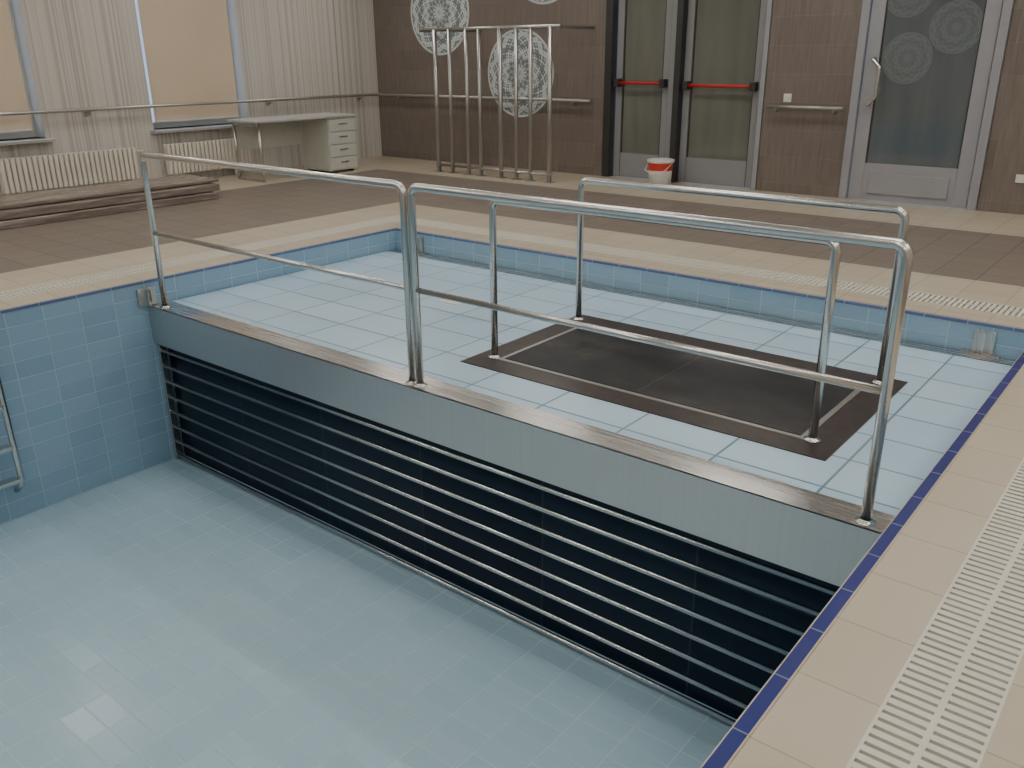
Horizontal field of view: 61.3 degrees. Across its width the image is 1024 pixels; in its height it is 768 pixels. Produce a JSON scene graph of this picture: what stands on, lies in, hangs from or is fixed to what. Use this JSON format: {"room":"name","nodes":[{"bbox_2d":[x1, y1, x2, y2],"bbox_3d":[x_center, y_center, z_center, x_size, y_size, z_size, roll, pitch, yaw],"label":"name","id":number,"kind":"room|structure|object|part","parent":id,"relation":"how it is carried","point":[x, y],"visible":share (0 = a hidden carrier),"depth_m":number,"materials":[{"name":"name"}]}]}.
{"room":"indoor swimming pool","nodes":[
{"label":"indoor swimming pool","id":0,"kind":"room"},
{"bbox_2d":[0,0,381,195],"bbox_3d":[-6.587,-3.325,8.593,0.300,3.258,13.830,16,26,36],"label":"wall","id":1,"kind":"structure","parent":0,"point":[75,53],"depth_m":11.30,"materials":[{"name":"paper"}]},
{"bbox_2d":[0,0,55,145],"bbox_3d":[-5.871,-3.713,9.269,0.430,2.225,1.330,16,26,36],"label":"window","id":2,"kind":"structure","parent":1,"relation":"in","point":[14,95],"depth_m":9.76,"materials":[{"name":"white paint"}]},
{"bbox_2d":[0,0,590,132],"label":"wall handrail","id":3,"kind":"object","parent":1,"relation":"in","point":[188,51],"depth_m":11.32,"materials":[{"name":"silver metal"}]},
{"bbox_3d":[-4.547,-2.328,7.907,4.120,0.105,12.830,16,26,36],"label":"wall handrail","id":4,"kind":"part","parent":3,"relation":"part of","materials":[{"name":"silver metal"}]},
{"bbox_2d":[0,156,1023,767],"bbox_3d":[-1.458,-0.275,5.347,13.440,0.200,14.230,16,26,36],"label":"floor","id":5,"kind":"structure","parent":0,"point":[822,716],"depth_m":6.97,"materials":[{"name":"beige tile"}]},
{"bbox_2d":[0,377,24,492],"bbox_3d":[-3.595,-0.131,5.417,0.350,2.028,0.570,16,26,36],"label":"pool ladder","id":6,"kind":"object","parent":5,"relation":"attached to","point":[19,480],"visible":1,"depth_m":5.73,"materials":[{"name":"metal"}]},
{"bbox_2d":[0,147,142,193],"bbox_3d":[-5.195,-2.516,10.329,0.140,0.488,1.740,16,26,36],"label":"radiator","id":7,"kind":"object","parent":5,"relation":"on","point":[31,173],"visible":0.99,"depth_m":10.17,"materials":[{"name":"white metal"}]},
{"bbox_2d":[0,174,219,229],"bbox_3d":[-4.815,-1.850,8.971,0.900,0.204,3.670,16,26,36],"label":"bench","id":8,"kind":"object","parent":5,"relation":"on","point":[72,203],"visible":1,"depth_m":9.12,"materials":[{"name":"beige wood"}]},
{"bbox_2d":[163,138,251,174],"bbox_3d":[-4.032,-3.040,11.675,0.140,0.488,1.390,16,26,36],"label":"radiator","id":9,"kind":"object","parent":5,"relation":"on","point":[222,149],"visible":0.71,"depth_m":11.47,"materials":[{"name":"white metal"}]},
{"bbox_2d":[226,112,357,182],"bbox_3d":[-2.955,-3.259,11.831,0.660,0.770,1.650,16,26,36],"label":"office desk","id":10,"kind":"object","parent":5,"relation":"on","point":[328,140],"visible":1,"depth_m":11.96,"materials":[{"name":"wood"}]},
{"bbox_2d":[419,24,594,183],"bbox_3d":[-0.045,-3.787,11.611,2.340,1.871,0.980,16,26,36],"label":"rack","id":11,"kind":"object","parent":5,"relation":"on","point":[550,27],"visible":1,"depth_m":11.16,"materials":[{"name":"silver metal"}]},
{"bbox_2d":[0,231,1023,767],"bbox_3d":[-1.691,1.098,3.830,5.880,1.630,9.060,16,26,36],"label":"basin","id":12,"kind":"object","parent":5,"relation":"in","point":[158,610],"visible":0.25,"depth_m":4.94,"materials":[{"name":"tile"}]},
{"bbox_2d":[0,227,1023,767],"bbox_3d":[-1.697,0.323,3.534,5.476,0.028,8.656,16,26,36],"label":"trim","id":13,"kind":"structure","parent":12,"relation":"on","point":[725,752],"depth_m":3.34,"materials":[{"name":"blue tile"}]},
{"bbox_2d":[0,215,1023,767],"bbox_3d":[-1.540,0.257,3.717,6.380,0.034,9.060,16,26,36],"label":"drain grate","id":14,"kind":"object","parent":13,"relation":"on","point":[943,708],"visible":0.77,"depth_m":2.45,"materials":[{"name":"white plastic"}]},
{"bbox_2d":[136,236,1015,725],"bbox_3d":[0.166,0.176,5.950,5.373,1.411,2.628,16,26,36],"label":"platform","id":15,"kind":"object","parent":12,"relation":"in","point":[694,560],"depth_m":4.79,"materials":[{"name":"tile"}]},
{"bbox_3d":[-2.689,-0.639,6.386,0.059,0.137,0.140,16,26,36],"label":"steel guide bracket","id":16,"kind":"part","parent":15,"relation":"part of","materials":[{"name":"silver metal"}]},
{"bbox_2d":[139,152,415,385],"bbox_3d":[-1.564,-0.808,5.431,2.648,1.119,0.080,16,26,36],"label":"steel railing","id":17,"kind":"object","parent":15,"relation":"on","point":[407,286],"visible":0.95,"depth_m":5.02,"materials":[{"name":"silver metal"}]},
{"bbox_3d":[-0.882,-1.298,8.059,0.220,0.148,0.048,16,26,36],"label":"steel guide bracket","id":18,"kind":"part","parent":15,"relation":"part of","materials":[{"name":"silver metal"}]},
{"bbox_2d":[438,299,462,304],"bbox_3d":[-0.457,-0.617,6.477,0.200,0.003,0.080,16,26,36],"label":"drain cover","id":19,"kind":"object","parent":15,"relation":"on","point":[441,300],"visible":0.64,"depth_m":6.46,"materials":[{"name":"white plastic"}]},
{"bbox_2d":[407,183,912,526],"bbox_3d":[0.435,-0.248,3.922,2.525,1.119,0.080,16,26,36],"label":"steel railing","id":20,"kind":"object","parent":15,"relation":"on","point":[904,249],"visible":1,"depth_m":3.46,"materials":[{"name":"silver metal"}]},
{"bbox_2d":[460,314,907,460],"bbox_3d":[0.952,-0.077,5.023,2.220,0.010,1.270,16,26,36],"label":"mat","id":21,"kind":"object","parent":15,"relation":"on","point":[762,406],"visible":0.75,"depth_m":4.83,"materials":[{"name":"rubber"}]},
{"bbox_2d":[488,200,840,442],"bbox_3d":[0.659,-0.403,4.522,2.050,0.970,0.080,16,26,36],"label":"steel railing","id":22,"kind":"object","parent":21,"relation":"on","point":[835,247],"visible":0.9,"depth_m":4.07,"materials":[{"name":"silver metal"}]},
{"bbox_2d":[573,177,908,384],"bbox_3d":[1.254,-0.684,5.249,2.120,0.972,0.080,16,26,36],"label":"steel railing","id":23,"kind":"object","parent":21,"relation":"on","point":[902,213],"visible":0.88,"depth_m":4.92,"materials":[{"name":"silver metal"}]},
{"bbox_3d":[2.857,-0.249,5.237,0.220,0.148,0.048,16,26,36],"label":"steel guide bracket","id":24,"kind":"part","parent":15,"relation":"part of","materials":[{"name":"silver metal"}]},
{"bbox_2d":[645,158,674,184],"bbox_3d":[1.822,-2.608,10.661,0.336,0.320,0.360,16,26,36],"label":"plastic bucket","id":25,"kind":"object","parent":5,"relation":"on","point":[659,171],"visible":0.92,"depth_m":10.56,"materials":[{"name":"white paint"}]},
{"bbox_2d":[373,0,1023,214],"bbox_3d":[2.945,-3.876,9.841,13.440,3.258,0.250,16,26,36],"label":"wall","id":26,"kind":"structure","parent":0,"point":[813,44],"depth_m":11.22,"materials":[{"name":"brown wood"}]},
{"bbox_2d":[411,0,468,54],"bbox_3d":[-1.057,-5.386,12.534,1.160,1.160,0.005,16,26,36],"label":"wall medallion","id":27,"kind":"object","parent":26,"relation":"attached to","point":[424,13],"visible":0.86,"depth_m":12.59,"materials":[{"name":"fabric"}]},
{"bbox_2d":[488,29,553,116],"bbox_3d":[0.110,-4.294,11.951,1.160,1.160,0.005,16,26,36],"label":"wall medallion","id":28,"kind":"object","parent":26,"relation":"attached to","point":[539,49],"visible":0.69,"depth_m":11.93,"materials":[{"name":"fabric"}]},
{"bbox_2d":[529,0,556,3],"bbox_3d":[0.419,-5.550,11.196,1.160,1.160,0.005,16,26,36],"label":"wall medallion","id":29,"kind":"object","parent":26,"relation":"attached to","point":[533,1],"visible":1,"depth_m":11.40,"materials":[{"name":"fabric"}]},
{"bbox_2d":[601,0,677,178],"bbox_3d":[1.639,-3.898,10.905,0.995,2.558,0.230,16,26,36],"label":"door","id":30,"kind":"structure","parent":26,"relation":"in","point":[640,36],"depth_m":10.95,"materials":[{"name":"grey metal"}]},
{"bbox_2d":[669,0,772,189],"bbox_3d":[2.492,-3.659,10.262,1.175,2.558,0.230,16,26,36],"label":"door","id":31,"kind":"structure","parent":26,"relation":"in","point":[722,46],"depth_m":10.32,"materials":[{"name":"grey metal"}]},
{"bbox_2d":[783,94,791,101],"bbox_3d":[3.111,-3.231,9.764,0.090,0.090,0.018,16,26,36],"label":"light switch","id":32,"kind":"object","parent":26,"relation":"attached to","point":[787,97],"visible":1,"depth_m":9.76,"materials":[{"name":"white paint"}]},
{"bbox_2d":[766,105,843,113],"bbox_3d":[3.266,-3.062,9.633,0.860,0.079,0.110,16,26,36],"label":"wall handrail","id":33,"kind":"object","parent":26,"relation":"attached to","point":[767,106],"visible":1,"depth_m":9.57,"materials":[{"name":"metal"}]},
{"bbox_2d":[838,0,1014,210],"bbox_3d":[4.239,-3.146,8.884,1.410,2.558,0.329,16,26,36],"label":"door","id":34,"kind":"structure","parent":26,"relation":"in","point":[925,141],"depth_m":8.98,"materials":[{"name":"metal"}]},
{"bbox_2d":[882,32,933,83],"bbox_3d":[4.079,-3.359,8.916,0.500,0.500,0.005,16,26,36],"label":"disc","id":35,"kind":"object","parent":34,"relation":"attached to","point":[908,57],"visible":1,"depth_m":8.91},
{"bbox_2d":[888,0,932,17],"bbox_3d":[4.020,-3.972,8.729,0.500,0.500,0.005,16,26,36],"label":"disc","id":36,"kind":"object","parent":34,"relation":"attached to","point":[901,8],"visible":1,"depth_m":8.79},
{"bbox_2d":[929,0,983,53],"bbox_3d":[4.404,-3.538,8.565,0.500,0.500,0.005,16,26,36],"label":"disc","id":37,"kind":"object","parent":34,"relation":"attached to","point":[955,27],"visible":1,"depth_m":8.56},
{"bbox_2d":[1015,174,1023,182],"bbox_3d":[5.037,-2.035,8.569,0.080,0.080,0.012,16,26,36],"label":"wall socket","id":38,"kind":"object","parent":26,"relation":"attached to","point":[1019,178],"visible":1,"depth_m":8.57,"materials":[{"name":"white paint"}]}
]}

